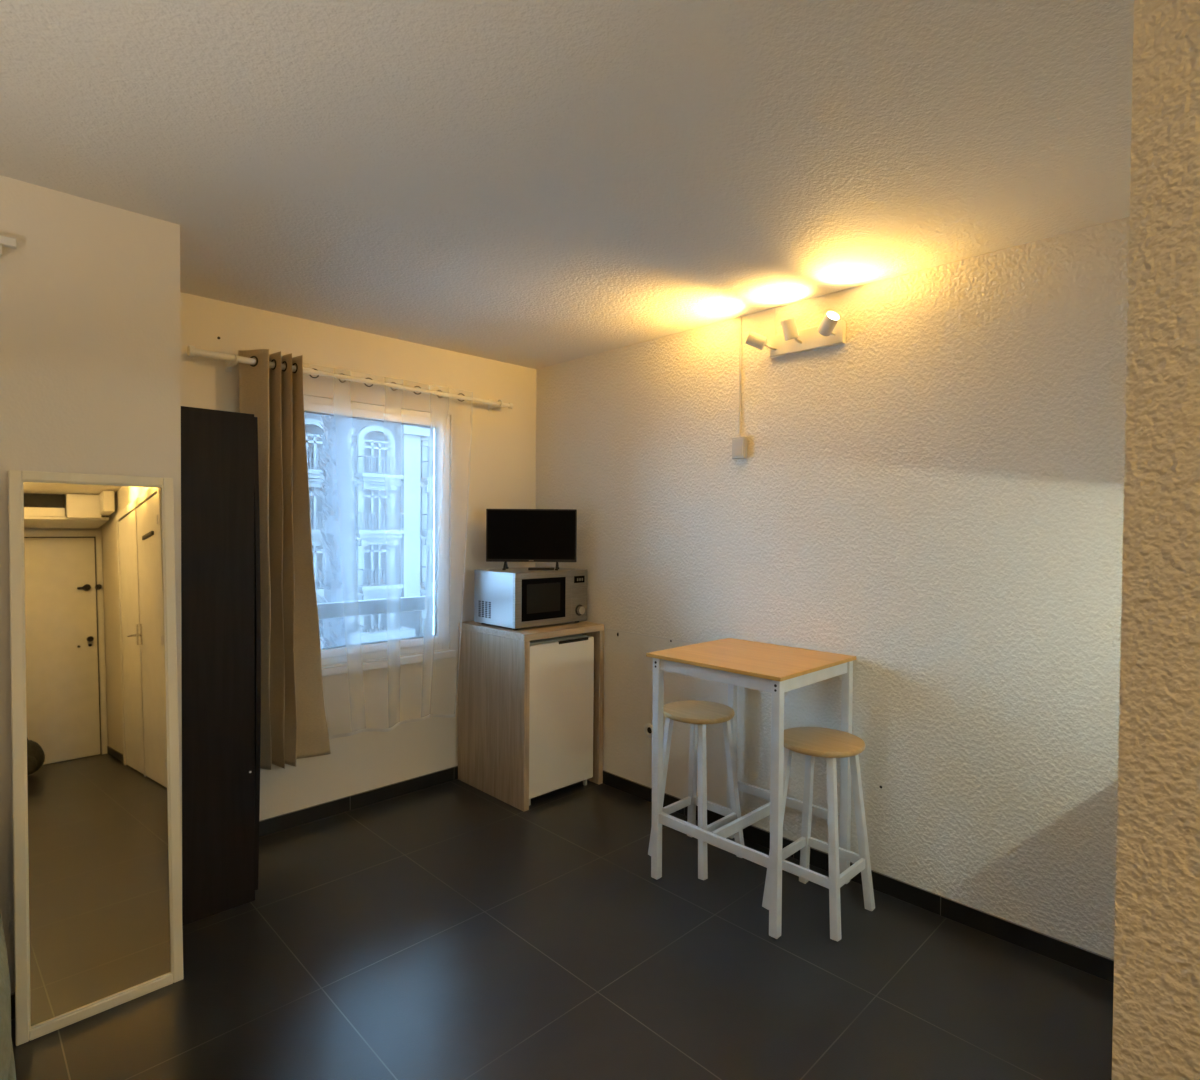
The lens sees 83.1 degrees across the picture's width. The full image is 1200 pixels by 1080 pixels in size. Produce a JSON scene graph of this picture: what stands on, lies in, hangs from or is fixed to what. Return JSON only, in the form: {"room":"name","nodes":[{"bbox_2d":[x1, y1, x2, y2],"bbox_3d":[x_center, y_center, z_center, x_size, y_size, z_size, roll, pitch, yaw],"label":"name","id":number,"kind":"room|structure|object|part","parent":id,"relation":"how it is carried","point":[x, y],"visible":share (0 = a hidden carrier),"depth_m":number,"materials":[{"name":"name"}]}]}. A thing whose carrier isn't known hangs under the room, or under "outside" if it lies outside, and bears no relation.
{"room":"studio apartment","nodes":[
{"label":"studio apartment","id":0,"kind":"room"},
{"bbox_2d":[0,175,181,992],"bbox_3d":[-2.691,0.179,1.821,2.494,2.500,1.040,-1,1,-44],"label":"wall","id":1,"kind":"structure","parent":0,"point":[90,370],"depth_m":2.11,"materials":[{"name":"beige paint"}]},
{"bbox_2d":[0,235,16,257],"bbox_3d":[-2.045,-0.849,1.669,0.919,0.054,0.044,-1,1,-44],"label":"wall rail","id":2,"kind":"object","parent":1,"relation":"attached to","point":[8,242],"visible":1,"depth_m":1.96,"materials":[{"name":"white metal"}]},
{"bbox_3d":[-2.038,-0.863,1.661,0.919,0.025,0.025,-1,1,-44],"label":"rail","id":3,"kind":"part","parent":2,"relation":"part of","materials":[{"name":"white metal"}]},
{"bbox_2d":[11,992,14,1018],"bbox_3d":[-2.294,1.401,1.506,2.384,0.074,0.010,-1,1,-44],"label":"baseboard","id":4,"kind":"structure","parent":1,"relation":"attached to","point":[12,994],"depth_m":2.02,"materials":[{"name":"stone"}]},
{"bbox_2d":[317,415,356,647],"bbox_3d":[-4.439,0.378,11.837,5.405,17.734,5.027,1,1,33],"label":"palm tree","id":5,"kind":"object","parent":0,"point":[336,466],"visible":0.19,"depth_m":11.59,"materials":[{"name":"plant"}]},
{"bbox_2d":[180,292,535,820],"bbox_3d":[-1.220,0.158,3.649,2.165,2.500,0.078,-1,1,-44],"label":"wall","id":6,"kind":"structure","parent":0,"point":[503,444],"depth_m":3.70,"materials":[{"name":"beige paint"}]},
{"bbox_2d":[187,337,512,411],"bbox_3d":[-1.175,-0.849,3.527,1.718,0.153,0.124,-1,1,-44],"label":"curtain rod","id":7,"kind":"object","parent":6,"relation":"attached to","point":[230,360],"visible":1,"depth_m":3.33,"materials":[{"name":"white metal"}]},
{"bbox_2d":[238,349,330,769],"bbox_3d":[-1.474,0.103,3.199,0.398,1.938,0.140,-1,1,-44],"label":"curtain","id":8,"kind":"object","parent":7,"relation":"hanging from","point":[293,718],"visible":0.91,"depth_m":3.18,"materials":[{"name":"brown fabric"}]},
{"bbox_2d":[310,368,472,739],"bbox_3d":[-1.098,0.074,3.586,0.970,1.862,0.064,-1,1,-44],"label":"curtain","id":9,"kind":"object","parent":7,"relation":"hanging from","point":[429,715],"visible":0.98,"depth_m":3.81,"materials":[{"name":"white fabric"}]},
{"bbox_2d":[259,766,457,836],"bbox_3d":[-1.195,1.372,3.642,2.134,0.074,0.010,-1,1,-44],"label":"baseboard","id":10,"kind":"structure","parent":6,"relation":"attached to","point":[316,812],"depth_m":3.54,"materials":[{"name":"stone"}]},
{"bbox_2d":[304,395,455,676],"bbox_3d":[-1.256,-0.019,3.667,1.170,1.404,0.279,-1,1,-44],"label":"window","id":11,"kind":"structure","parent":6,"relation":"in","point":[439,640],"depth_m":3.80,"materials":[{"name":"white plastic"}]},
{"bbox_3d":[-1.307,0.380,3.723,1.170,0.083,0.142,-1,1,-44],"label":"guard rail","id":12,"kind":"part","parent":11,"relation":"part of","materials":[{"name":"grey metal"}]},
{"bbox_3d":[-1.193,0.664,3.609,0.970,0.040,0.035,-1,1,-44],"label":"sill","id":13,"kind":"part","parent":11,"relation":"part of","materials":[{"name":"white plastic"}]},
{"bbox_2d":[530,634,586,643],"bbox_3d":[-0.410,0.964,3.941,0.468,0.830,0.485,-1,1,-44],"label":"handle","id":14,"kind":"object","parent":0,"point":[576,635],"depth_m":3.80,"materials":[{"name":"plastic"}]},
{"bbox_2d":[11,779,1113,1079],"bbox_3d":[0.276,1.550,0.448,5.000,0.150,7.400,-1,1,-44],"label":"floor","id":15,"kind":"structure","parent":0,"point":[450,930],"depth_m":2.23,"materials":[{"name":"tile"}]},
{"bbox_2d":[0,913,15,1079],"bbox_3d":[-1.659,0.982,1.249,0.860,0.930,0.830,-1,1,-44],"label":"armchair","id":16,"kind":"object","parent":15,"relation":"on","point":[7,1062],"visible":1,"depth_m":1.32,"materials":[{"name":"grey fabric"}]},
{"bbox_3d":[-1.401,0.975,1.479,0.156,0.330,0.800,-1,1,-44],"label":"arm","id":17,"kind":"part","parent":16,"relation":"part of","materials":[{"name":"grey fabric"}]},
{"bbox_3d":[-1.650,1.207,1.242,0.860,0.380,0.800,-1,1,-44],"label":"seat","id":18,"kind":"part","parent":16,"relation":"part of","materials":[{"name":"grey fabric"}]},
{"bbox_2d":[8,470,183,1045],"bbox_3d":[-1.546,0.614,2.095,0.415,1.639,0.136,-1,1,-44],"label":"mirror","id":19,"kind":"object","parent":15,"relation":"on","point":[97,882],"visible":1,"depth_m":2.08,"materials":[{"name":"white painted wood"},{"name":"mirror glass"}]},
{"bbox_2d":[181,406,260,925],"bbox_3d":[-1.582,0.464,2.712,0.318,1.915,0.397,-1,1,-44],"label":"wardrobe","id":20,"kind":"object","parent":15,"relation":"on","point":[221,582],"visible":0.76,"depth_m":2.57,"materials":[{"name":"black laminate"}]},
{"bbox_3d":[-1.487,0.448,2.805,0.028,1.865,0.395,-1,1,-44],"label":"door","id":21,"kind":"part","parent":20,"relation":"part of","materials":[{"name":"black laminate"}]},
{"bbox_2d":[458,621,603,811],"bbox_3d":[-0.405,0.947,3.947,0.580,0.925,0.627,-1,1,-44],"label":"base cabinet","id":22,"kind":"object","parent":15,"relation":"on","point":[494,675],"visible":0.7,"depth_m":3.74,"materials":[{"name":"beige wood"}]},
{"bbox_3d":[-0.601,0.967,3.756,0.034,0.889,0.627,-1,1,-44],"label":"panel","id":23,"kind":"part","parent":22,"relation":"part of","materials":[{"name":"brown wood"}]},
{"bbox_2d":[458,621,603,640],"bbox_3d":[-0.402,0.502,3.939,0.580,0.036,0.627,-1,1,-44],"label":"countertop","id":24,"kind":"structure","parent":22,"relation":"on","point":[570,628],"depth_m":3.74,"materials":[{"name":"brown wood"}]},
{"bbox_2d":[474,566,587,629],"bbox_3d":[-0.392,0.328,3.939,0.535,0.312,0.412,-1,1,-44],"label":"microwave","id":25,"kind":"object","parent":24,"relation":"on","point":[514,598],"visible":1,"depth_m":3.78,"materials":[{"name":"grey paint"}]},
{"bbox_2d":[486,509,576,570],"bbox_3d":[-0.398,-0.004,3.933,0.524,0.352,0.137,0,1,0],"label":"television","id":26,"kind":"object","parent":25,"relation":"on","point":[512,535],"visible":1,"depth_m":3.92,"materials":[{"name":"black plastic"}]},
{"bbox_2d":[528,567,553,569],"bbox_3d":[-0.339,0.166,3.904,0.150,0.015,0.036,0,1,-6],"label":"remote control","id":27,"kind":"object","parent":25,"relation":"on","point":[529,568],"visible":1,"depth_m":3.89,"materials":[{"name":"black plastic"}]},
{"bbox_3d":[-0.316,0.326,3.770,0.407,0.300,0.022,-1,1,-44],"label":"door","id":28,"kind":"part","parent":25,"relation":"part of","materials":[{"name":"metal"}]},
{"bbox_3d":[-0.125,0.324,3.958,0.126,0.300,0.020,-1,1,-44],"label":"control panel","id":29,"kind":"part","parent":25,"relation":"part of","materials":[{"name":"metal"}]},
{"bbox_3d":[-0.210,0.963,4.138,0.034,0.889,0.627,-1,1,-44],"label":"panel","id":30,"kind":"part","parent":22,"relation":"part of","materials":[{"name":"brown wood"}]},
{"bbox_2d":[529,634,593,804],"bbox_3d":[-0.392,0.980,3.920,0.474,0.860,0.541,-1,1,-44],"label":"mini fridge","id":31,"kind":"object","parent":15,"relation":"on","point":[561,695],"visible":0.61,"depth_m":3.72,"materials":[{"name":"metal"}]},
{"bbox_2d":[648,700,743,879],"bbox_3d":[0.440,1.098,3.062,0.326,0.670,0.326,-1,1,-44],"label":"bar stool","id":32,"kind":"object","parent":15,"relation":"on","point":[697,713],"visible":0.84,"depth_m":3.04,"materials":[{"name":"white wood"}]},
{"bbox_3d":[0.276,1.108,3.065,0.114,0.647,0.041,0,1,-1],"label":"leg","id":33,"kind":"part","parent":32,"relation":"part of","materials":[{"name":"white wood"}]},
{"bbox_3d":[0.441,1.106,3.226,0.041,0.647,0.114,0,1,3],"label":"leg","id":34,"kind":"part","parent":32,"relation":"part of","materials":[{"name":"white wood"}]},
{"bbox_3d":[0.443,0.775,3.056,0.326,0.024,0.326,-1,1,-44],"label":"seat","id":35,"kind":"part","parent":32,"relation":"part of","materials":[{"name":"brown wood"}]},
{"bbox_3d":[0.440,1.112,2.898,0.041,0.647,0.114,0,1,3],"label":"leg","id":36,"kind":"part","parent":32,"relation":"part of","materials":[{"name":"white wood"}]},
{"bbox_3d":[0.604,1.111,3.058,0.114,0.647,0.041,0,1,-1],"label":"leg","id":37,"kind":"part","parent":32,"relation":"part of","materials":[{"name":"white wood"}]},
{"bbox_2d":[646,638,855,938],"bbox_3d":[0.628,0.958,2.850,0.600,0.955,0.640,-1,1,-44],"label":"bar table","id":38,"kind":"object","parent":15,"relation":"on","point":[774,669],"visible":0.91,"depth_m":2.77,"materials":[{"name":"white wood"}]},
{"bbox_3d":[0.242,0.960,2.856,0.034,0.933,0.034,-1,1,-44],"label":"leg","id":39,"kind":"part","parent":38,"relation":"part of","materials":[{"name":"white wood"}]},
{"bbox_3d":[0.444,0.524,2.646,0.018,0.050,0.534,-1,1,-44],"label":"apron rail","id":40,"kind":"part","parent":38,"relation":"part of","materials":[{"name":"white wood"}]},
{"bbox_3d":[0.631,0.957,3.236,0.034,0.933,0.034,-1,1,-44],"label":"leg","id":41,"kind":"part","parent":38,"relation":"part of","materials":[{"name":"white wood"}]},
{"bbox_3d":[0.639,0.970,2.450,0.034,0.933,0.034,-1,1,-44],"label":"leg","id":42,"kind":"part","parent":38,"relation":"part of","materials":[{"name":"white wood"}]},
{"bbox_3d":[0.837,0.527,2.633,0.510,0.050,0.018,-1,1,-44],"label":"apron rail","id":43,"kind":"part","parent":38,"relation":"part of","materials":[{"name":"white wood"}]},
{"bbox_3d":[1.028,0.967,2.830,0.034,0.933,0.034,-1,1,-44],"label":"leg","id":44,"kind":"part","parent":38,"relation":"part of","materials":[{"name":"white wood"}]},
{"bbox_2d":[762,727,874,940],"bbox_3d":[0.858,1.108,2.645,0.326,0.670,0.326,-1,1,-44],"label":"bar stool","id":45,"kind":"object","parent":15,"relation":"on","point":[831,744],"visible":0.86,"depth_m":2.63,"materials":[{"name":"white wood"}]},
{"bbox_3d":[0.694,1.118,2.649,0.114,0.647,0.041,0,1,-1],"label":"leg","id":46,"kind":"part","parent":45,"relation":"part of","materials":[{"name":"white wood"}]},
{"bbox_3d":[0.859,1.117,2.809,0.041,0.647,0.114,0,1,3],"label":"leg","id":47,"kind":"part","parent":45,"relation":"part of","materials":[{"name":"white wood"}]},
{"bbox_3d":[0.861,0.785,2.640,0.326,0.024,0.326,-1,1,-44],"label":"seat","id":48,"kind":"part","parent":45,"relation":"part of","materials":[{"name":"brown wood"}]},
{"bbox_3d":[0.858,1.123,2.481,0.041,0.647,0.114,0,1,3],"label":"leg","id":49,"kind":"part","parent":45,"relation":"part of","materials":[{"name":"white wood"}]},
{"bbox_3d":[1.022,1.121,2.642,0.114,0.647,0.041,0,1,-1],"label":"leg","id":50,"kind":"part","parent":45,"relation":"part of","materials":[{"name":"white wood"}]},
{"bbox_2d":[0,0,1133,368],"bbox_3d":[0.296,-1.099,0.402,5.000,0.150,7.400,-1,1,-44],"label":"ceiling","id":51,"kind":"structure","parent":0,"point":[535,184],"depth_m":1.79,"materials":[{"name":"white paint"}]},
{"bbox_2d":[535,217,1129,958],"bbox_3d":[1.001,0.185,3.065,0.204,2.500,4.018,-1,1,-44],"label":"wall","id":52,"kind":"structure","parent":0,"point":[932,497],"depth_m":2.69,"materials":[{"name":"white paint"}]},
{"bbox_2d":[644,723,651,737],"bbox_3d":[0.268,1.034,3.675,0.012,0.076,0.076,-1,1,-44],"label":"wall socket","id":53,"kind":"object","parent":52,"relation":"attached to","point":[648,727],"visible":0.88,"depth_m":3.68,"materials":[{"name":"white plastic"}]},
{"bbox_2d":[605,628,697,643],"bbox_3d":[0.266,0.520,3.679,0.002,0.007,0.670,-1,1,-44],"label":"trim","id":54,"kind":"structure","parent":52,"relation":"attached to","point":[605,628],"depth_m":3.66,"materials":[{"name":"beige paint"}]},
{"bbox_2d":[732,436,746,458],"bbox_3d":[0.667,-0.441,3.239,0.030,0.104,0.072,-1,1,-44],"label":"switch box","id":55,"kind":"object","parent":52,"relation":"attached to","point":[739,444],"visible":1,"depth_m":3.22,"materials":[{"name":"grey plastic"}]},
{"bbox_2d":[739,316,741,436],"bbox_3d":[0.672,-0.783,3.245,0.010,0.576,0.006,-1,1,-44],"label":"cable trunking","id":56,"kind":"object","parent":52,"relation":"attached to","point":[740,351],"visible":1,"depth_m":3.24,"materials":[{"name":"grey plastic"}]},
{"bbox_2d":[774,307,775,335],"bbox_3d":[0.805,-1.000,3.110,0.006,0.134,0.008,-1,1,-44],"label":"cable trunking","id":57,"kind":"object","parent":52,"relation":"attached to","point":[775,307],"visible":0.81,"depth_m":3.11,"materials":[{"name":"beige paint"}]},
{"bbox_2d":[745,311,845,357],"bbox_3d":[0.850,-0.904,2.973,0.135,0.138,0.448,-1,1,-44],"label":"spotlight","id":58,"kind":"object","parent":52,"relation":"attached to","point":[831,331],"visible":1,"depth_m":2.95,"materials":[{"name":"white metal"}]},
{"bbox_3d":[0.767,-0.883,3.079,0.080,0.041,0.011,0,1,-2],"label":"lamp arm","id":59,"kind":"part","parent":58,"relation":"part of","materials":[{"name":"white metal"}]},
{"bbox_3d":[0.909,-0.882,2.987,0.030,0.095,0.357,-1,1,-44],"label":"plate","id":60,"kind":"part","parent":58,"relation":"part of","materials":[{"name":"white metal"}]},
{"bbox_2d":[603,770,1113,982],"bbox_3d":[0.694,1.393,3.244,0.010,0.074,3.220,-1,1,-44],"label":"baseboard","id":61,"kind":"structure","parent":52,"relation":"attached to","point":[1085,960],"depth_m":2.58,"materials":[{"name":"stone"}]},
{"bbox_2d":[1112,0,1199,1079],"bbox_3d":[1.990,0.249,-0.239,0.110,2.500,3.468,-1,1,-44],"label":"wall","id":62,"kind":"structure","parent":0,"point":[1156,1035],"depth_m":0.93,"materials":[{"name":"beige paint"}]},
{"label":"outside","id":63,"kind":"structure","parent":0,"visible":0},
{"bbox_3d":[-18.790,8.610,47.928,100.000,0.200,85.500,-1,1,-44],"label":"ground","id":64,"kind":"structure","parent":63,"visible":0},
{"bbox_2d":[304,413,433,647],"bbox_3d":[-13.813,-2.315,39.867,24.000,22.000,9.600,-1,1,-44],"label":"apartment building","id":65,"kind":"structure","parent":64,"relation":"on","point":[392,532],"depth_m":37.01,"materials":[{"name":"grey stone"}]},
{"bbox_3d":[-14.723,-4.677,34.409,1.450,2.300,0.030,-1,1,-44],"label":"pane","id":66,"kind":"part","parent":65,"relation":"part of","materials":[{"name":"clear glass"}]},
{"bbox_3d":[-14.746,-1.603,34.462,1.450,2.150,0.030,-1,1,-44],"label":"pane","id":67,"kind":"part","parent":65,"relation":"part of","materials":[{"name":"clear glass"}]},
{"bbox_3d":[-14.428,-3.980,34.113,2.056,0.920,0.910,-1,1,-44],"label":"balcony railing","id":68,"kind":"part","parent":65,"relation":"part of","materials":[{"name":"white metal"}]},
{"bbox_3d":[-14.768,1.362,34.514,1.450,2.180,0.030,-1,1,-44],"label":"pane","id":69,"kind":"part","parent":65,"relation":"part of","materials":[{"name":"blue glass"}]},
{"bbox_3d":[-14.450,-0.980,34.165,2.056,0.920,0.910,-1,1,-44],"label":"balcony railing","id":70,"kind":"part","parent":65,"relation":"part of","materials":[{"name":"white metal"}]},
{"bbox_3d":[-14.473,1.999,34.217,2.056,0.920,0.910,-1,1,-44],"label":"balcony railing","id":71,"kind":"part","parent":65,"relation":"part of","materials":[{"name":"white metal"}]},
{"bbox_3d":[-12.287,4.327,37.011,1.550,2.160,0.030,-1,1,-44],"label":"pane","id":72,"kind":"part","parent":65,"relation":"part of","materials":[{"name":"clear glass"}]},
{"bbox_3d":[-12.265,1.338,36.960,1.550,2.180,0.030,-1,1,-44],"label":"pane","id":73,"kind":"part","parent":65,"relation":"part of","materials":[{"name":"clear glass"}]},
{"bbox_3d":[-12.243,-1.627,36.908,1.550,2.150,0.030,-1,1,-44],"label":"pane","id":74,"kind":"part","parent":65,"relation":"part of","materials":[{"name":"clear glass"}]},
{"bbox_3d":[-12.220,-4.701,36.855,1.550,2.300,0.030,-1,1,-44],"label":"pane","id":75,"kind":"part","parent":65,"relation":"part of","materials":[{"name":"clear glass"}]},
{"bbox_3d":[-11.992,4.955,36.715,2.206,0.920,0.910,-1,1,-44],"label":"balcony railing","id":76,"kind":"part","parent":65,"relation":"part of","materials":[{"name":"white metal"}]},
{"bbox_3d":[-11.969,1.975,36.663,2.206,0.920,0.910,-1,1,-44],"label":"balcony railing","id":77,"kind":"part","parent":65,"relation":"part of","materials":[{"name":"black metal"}]},
{"bbox_3d":[-11.925,-4.003,36.559,2.206,0.920,0.910,-1,1,-44],"label":"balcony railing","id":78,"kind":"part","parent":65,"relation":"part of","materials":[{"name":"black metal"}]},
{"bbox_3d":[-11.947,-1.004,36.611,2.556,0.920,0.910,-1,1,-44],"label":"balcony railing","id":79,"kind":"part","parent":65,"relation":"part of","materials":[{"name":"black metal"}]},
{"bbox_3d":[-9.430,1.951,39.144,1.656,0.920,0.910,-1,1,-44],"label":"balcony railing","id":80,"kind":"part","parent":65,"relation":"part of","materials":[{"name":"white metal"}]},
{"bbox_3d":[-9.408,-1.028,39.093,1.656,0.920,0.910,-1,1,-44],"label":"balcony railing","id":81,"kind":"part","parent":65,"relation":"part of","materials":[{"name":"white metal"}]},
{"bbox_3d":[-9.386,-4.028,39.041,1.656,0.920,0.910,-1,1,-44],"label":"balcony railing","id":82,"kind":"part","parent":65,"relation":"part of","materials":[{"name":"white metal"}]},
{"bbox_3d":[-9.726,1.314,39.441,1.100,2.180,0.030,-1,1,-44],"label":"pane","id":83,"kind":"part","parent":65,"relation":"part of","materials":[{"name":"blue glass"}]},
{"bbox_3d":[-9.704,-1.651,39.389,1.100,2.150,0.030,-1,1,-44],"label":"pane","id":84,"kind":"part","parent":65,"relation":"part of","materials":[{"name":"blue glass"}]},
{"bbox_3d":[-9.683,-4.475,39.340,1.100,1.800,0.030,-1,1,-44],"label":"pane","id":85,"kind":"part","parent":65,"relation":"part of","materials":[{"name":"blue glass"}]}
]}

